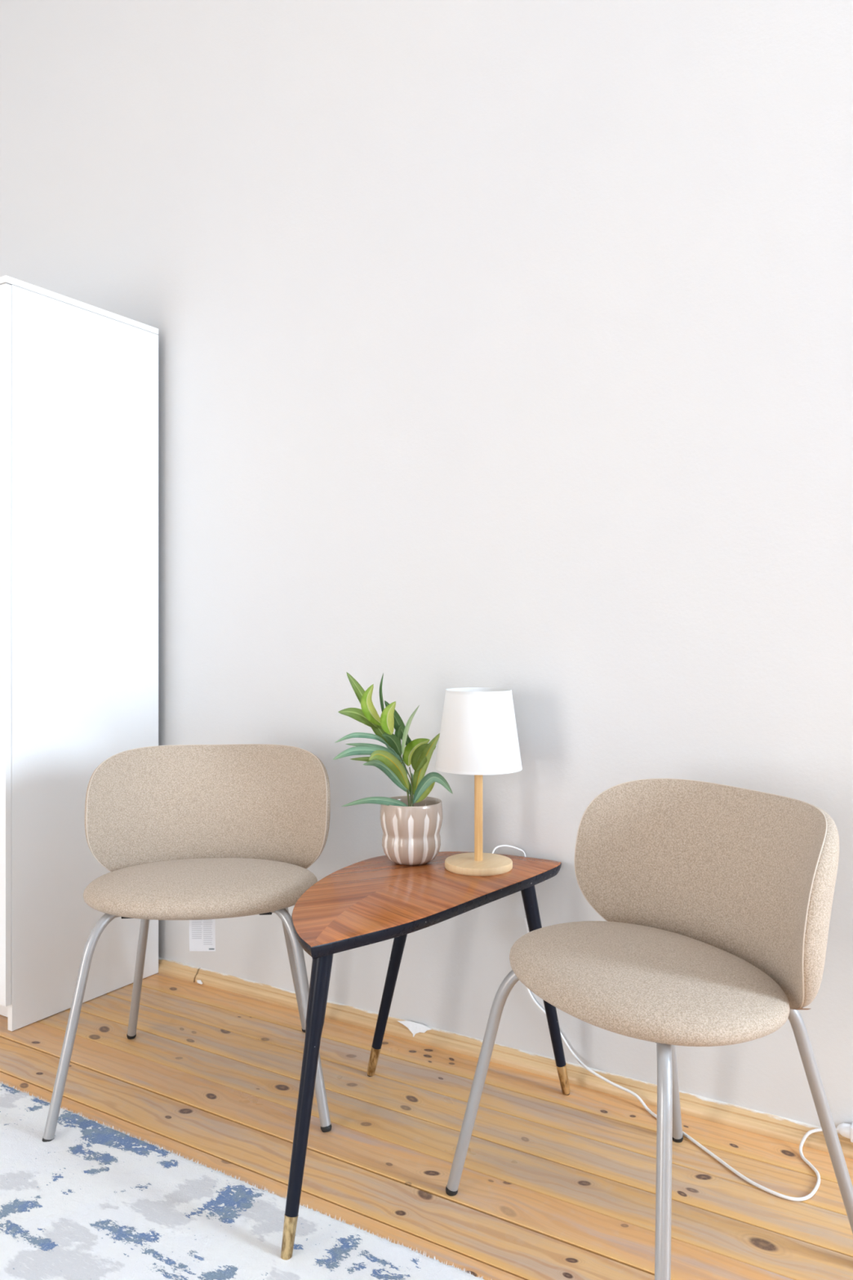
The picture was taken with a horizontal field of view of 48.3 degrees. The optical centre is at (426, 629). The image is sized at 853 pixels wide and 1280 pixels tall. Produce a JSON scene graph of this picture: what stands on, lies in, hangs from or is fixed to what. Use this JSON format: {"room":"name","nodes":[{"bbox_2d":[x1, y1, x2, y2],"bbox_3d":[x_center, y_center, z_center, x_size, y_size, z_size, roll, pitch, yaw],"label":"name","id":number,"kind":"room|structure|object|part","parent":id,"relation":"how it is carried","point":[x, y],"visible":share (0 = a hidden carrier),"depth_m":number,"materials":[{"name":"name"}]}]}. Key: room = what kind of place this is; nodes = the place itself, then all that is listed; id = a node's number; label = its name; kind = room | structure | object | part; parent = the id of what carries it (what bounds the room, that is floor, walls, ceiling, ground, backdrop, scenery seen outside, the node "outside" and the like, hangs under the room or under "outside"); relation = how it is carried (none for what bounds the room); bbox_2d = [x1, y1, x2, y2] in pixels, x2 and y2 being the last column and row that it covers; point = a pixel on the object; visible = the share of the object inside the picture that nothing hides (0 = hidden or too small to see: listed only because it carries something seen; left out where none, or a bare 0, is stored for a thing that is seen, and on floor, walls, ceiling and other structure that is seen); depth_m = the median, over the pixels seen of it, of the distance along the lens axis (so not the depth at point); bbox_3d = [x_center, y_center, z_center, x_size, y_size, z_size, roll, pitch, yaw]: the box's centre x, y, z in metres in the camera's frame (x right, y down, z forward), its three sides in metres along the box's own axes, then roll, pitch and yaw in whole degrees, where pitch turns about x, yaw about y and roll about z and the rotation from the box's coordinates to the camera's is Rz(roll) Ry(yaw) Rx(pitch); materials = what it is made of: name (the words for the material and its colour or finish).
{"room":"living room","nodes":[
{"label":"living room","id":0,"kind":"room"},
{"bbox_2d":[0,0,852,1128],"bbox_3d":[0.842,-0.660,2.033,7.100,3.580,0.200,0,0,32],"label":"wall","id":1,"kind":"structure","parent":0,"point":[502,344],"depth_m":2.33,"materials":[{"name":"paint"}]},
{"bbox_2d":[158,956,852,1159],"bbox_3d":[0.781,1.030,1.933,6.700,0.041,0.033,0,0,32],"label":"baseboard","id":2,"kind":"structure","parent":1,"relation":"attached to","point":[772,1126],"depth_m":2.27,"materials":[{"name":"brown wood"}]},
{"bbox_3d":[-1.378,1.032,3.267,1.625,0.036,0.028,0,0,32],"label":"moulding","id":3,"kind":"part","parent":2,"relation":"part of","materials":[{"name":"brown wood"}]},
{"bbox_2d":[0,973,852,1279],"bbox_3d":[-0.515,1.090,-0.169,6.700,0.080,4.972,0,0,32],"label":"floor","id":4,"kind":"structure","parent":0,"point":[553,1184],"depth_m":1.95,"materials":[{"name":"brown wood"}]},
{"bbox_2d":[0,275,158,1031],"bbox_3d":[-1.386,0.066,2.938,1.000,1.966,0.544,0,0,32],"label":"wardrobe","id":5,"kind":"object","parent":4,"relation":"on","point":[79,380],"visible":0.99,"depth_m":2.62,"materials":[{"name":"white wood"}]},
{"bbox_3d":[-1.298,0.041,2.604,0.498,1.874,0.017,0,0,32],"label":"door","id":6,"kind":"part","parent":5,"relation":"part of","materials":[{"name":"white wood"}]},
{"bbox_3d":[-1.379,-0.908,2.949,1.000,0.018,0.518,0,0,32],"label":"panel","id":7,"kind":"part","parent":5,"relation":"part of","materials":[{"name":"white wood"}]},
{"bbox_2d":[42,743,331,1142],"bbox_3d":[-0.514,0.673,2.219,0.588,0.758,0.523,0,0,-5],"label":"upholstered chair","id":8,"kind":"object","parent":4,"relation":"on","point":[200,834],"visible":0.98,"depth_m":2.31,"materials":[{"name":"beige fabric"}]},
{"bbox_3d":[-0.704,0.824,2.022,0.028,0.445,0.229,0,0,43],"label":"leg","id":9,"kind":"part","parent":8,"relation":"part of","materials":[{"name":"silver metal"}]},
{"bbox_3d":[-0.693,0.817,2.365,0.022,0.460,0.233,0,0,-39],"label":"leg","id":10,"kind":"part","parent":8,"relation":"part of","materials":[{"name":"silver metal"}]},
{"bbox_3d":[-0.510,0.588,2.175,0.521,0.084,0.380,0,0,-5],"label":"seat","id":11,"kind":"part","parent":8,"relation":"part of","materials":[{"name":"beige fabric"}]},
{"bbox_2d":[191,921,212,942],"bbox_3d":[-0.505,0.683,2.146,0.047,0.056,0.005,0,0,-5],"label":"label","id":12,"kind":"object","parent":8,"relation":"attached to","point":[192,922],"depth_m":2.15,"materials":[{"name":"white paper"}]},
{"bbox_3d":[-0.526,0.469,2.358,0.576,0.345,0.218,0,0,-5],"label":"backrest","id":13,"kind":"part","parent":8,"relation":"part of","materials":[{"name":"beige fabric"}]},
{"bbox_3d":[-0.364,0.817,2.394,0.022,0.460,0.233,0,0,28],"label":"leg","id":14,"kind":"part","parent":8,"relation":"part of","materials":[{"name":"beige metal"}]},
{"bbox_3d":[-0.292,0.824,2.059,0.229,0.445,0.028,0,0,36],"label":"leg","id":15,"kind":"part","parent":8,"relation":"part of","materials":[{"name":"beige metal"}]},
{"bbox_2d":[0,1080,488,1279],"bbox_3d":[-1.200,1.044,1.388,2.500,0.011,1.610,0,0,32],"label":"rug","id":16,"kind":"object","parent":4,"relation":"on","point":[95,1201],"visible":0.96,"depth_m":1.68,"materials":[{"name":"white carpet"}]},
{"bbox_2d":[280,851,570,1260],"bbox_3d":[-0.081,0.797,2.010,0.416,0.510,0.848,0,0,44],"label":"side table","id":17,"kind":"object","parent":4,"relation":"on","point":[375,900],"visible":0.88,"depth_m":1.90,"materials":[{"name":"brown wood"}]},
{"bbox_3d":[-0.200,0.772,1.644,0.036,0.425,0.132,0,0,22],"label":"leg","id":18,"kind":"part","parent":17,"relation":"part of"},
{"bbox_3d":[-0.070,0.774,2.226,0.120,0.421,0.033,0,0,19],"label":"leg","id":19,"kind":"part","parent":17,"relation":"part of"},
{"bbox_2d":[333,671,453,865],"bbox_3d":[-0.085,0.321,2.212,0.262,0.443,0.149,0,0,-15],"label":"potted plant","id":20,"kind":"object","parent":17,"relation":"on","point":[411,824],"visible":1,"depth_m":2.20,"materials":[{"name":"green plant"}]},
{"bbox_3d":[-0.081,0.307,2.226,0.084,0.243,0.055,0,0,32],"label":"stem","id":21,"kind":"part","parent":20,"relation":"part of","materials":[{"name":"green plant"}]},
{"bbox_3d":[-0.042,0.402,2.226,0.011,0.055,0.005,0,0,-17],"label":"stem","id":22,"kind":"part","parent":20,"relation":"part of","materials":[{"name":"green plant"}]},
{"bbox_3d":[-0.035,0.375,2.222,0.011,0.107,0.005,0,0,-31],"label":"stem","id":23,"kind":"part","parent":20,"relation":"part of","materials":[{"name":"green plant"}]},
{"bbox_3d":[-0.035,0.472,2.225,0.147,0.140,0.147,0,0,32],"label":"pot","id":24,"kind":"part","parent":20,"relation":"part of","materials":[{"name":"beige ceramic"}]},
{"bbox_2d":[435,687,525,875],"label":"table lamp","id":25,"kind":"object","parent":17,"relation":"on","point":[477,736],"depth_m":2.10,"materials":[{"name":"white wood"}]},
{"bbox_3d":[0.118,0.227,2.164,0.197,0.179,0.197,0,0,32],"label":"lamp shade","id":26,"kind":"part","parent":25,"relation":"part of","materials":[{"name":"white fabric"}]},
{"bbox_3d":[0.195,0.601,2.260,0.102,0.175,0.023,0,0,-30],"label":"power cord","id":27,"kind":"part","parent":25,"relation":"part of","materials":[{"name":"white plastic"}]},
{"bbox_2d":[524,916,528,933],"bbox_3d":[0.246,0.708,2.273,0.026,0.046,0.010,0,0,32],"label":"power cord","id":28,"kind":"object","parent":25,"relation":"attached to","point":[525,917],"depth_m":2.27,"materials":[{"name":"white plastic"}]},
{"bbox_3d":[0.262,0.774,2.128,0.113,0.421,0.033,0,0,-18],"label":"leg","id":29,"kind":"part","parent":17,"relation":"part of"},
{"bbox_2d":[445,777,852,1279],"bbox_3d":[0.401,0.673,1.642,0.523,0.758,0.588,0,0,-28],"label":"upholstered chair","id":30,"kind":"object","parent":4,"relation":"on","point":[715,900],"visible":1,"depth_m":1.62,"materials":[{"name":"beige fabric"}]},
{"bbox_3d":[0.145,0.824,1.740,0.229,0.445,0.028,0,0,20],"label":"leg","id":31,"kind":"part","parent":30,"relation":"part of","materials":[{"name":"beige metal"}]},
{"bbox_3d":[0.361,0.588,1.621,0.380,0.084,0.521,0,0,-28],"label":"seat","id":32,"kind":"part","parent":30,"relation":"part of","materials":[{"name":"beige fabric"}]},
{"bbox_3d":[0.341,0.824,1.375,0.028,0.445,0.229,0,0,13],"label":"leg","id":33,"kind":"part","parent":30,"relation":"part of","materials":[{"name":"beige metal"}]},
{"bbox_3d":[0.465,0.817,1.863,0.022,0.460,0.233,0,0,28],"label":"leg","id":34,"kind":"part","parent":30,"relation":"part of","materials":[{"name":"beige metal"}]},
{"bbox_3d":[0.523,0.469,1.708,0.218,0.345,0.576,0,0,-28],"label":"backrest","id":35,"kind":"part","parent":30,"relation":"part of","materials":[{"name":"beige fabric"}]},
{"bbox_3d":[0.620,0.817,1.573,0.233,0.460,0.022,0,0,5],"label":"leg","id":36,"kind":"part","parent":30,"relation":"part of","materials":[{"name":"beige metal"}]},
{"bbox_2d":[682,1128,822,1201],"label":"power cord","id":37,"kind":"object","parent":4,"relation":"on","point":[802,1198],"depth_m":1.84,"materials":[{"name":"white plastic"}]},
{"bbox_3d":[0.473,0.889,2.003,0.708,0.323,0.234,0,0,32],"label":"power cord","id":38,"kind":"part","parent":37,"relation":"part of","materials":[{"name":"white plastic"}]},
{"bbox_2d":[850,1121,852,1142],"bbox_3d":[1.008,1.012,1.765,0.413,0.075,0.078,0,0,32],"label":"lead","id":39,"kind":"object","parent":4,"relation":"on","point":[851,1126],"visible":1,"depth_m":1.88,"materials":[{"name":"white plastic"}]}
]}

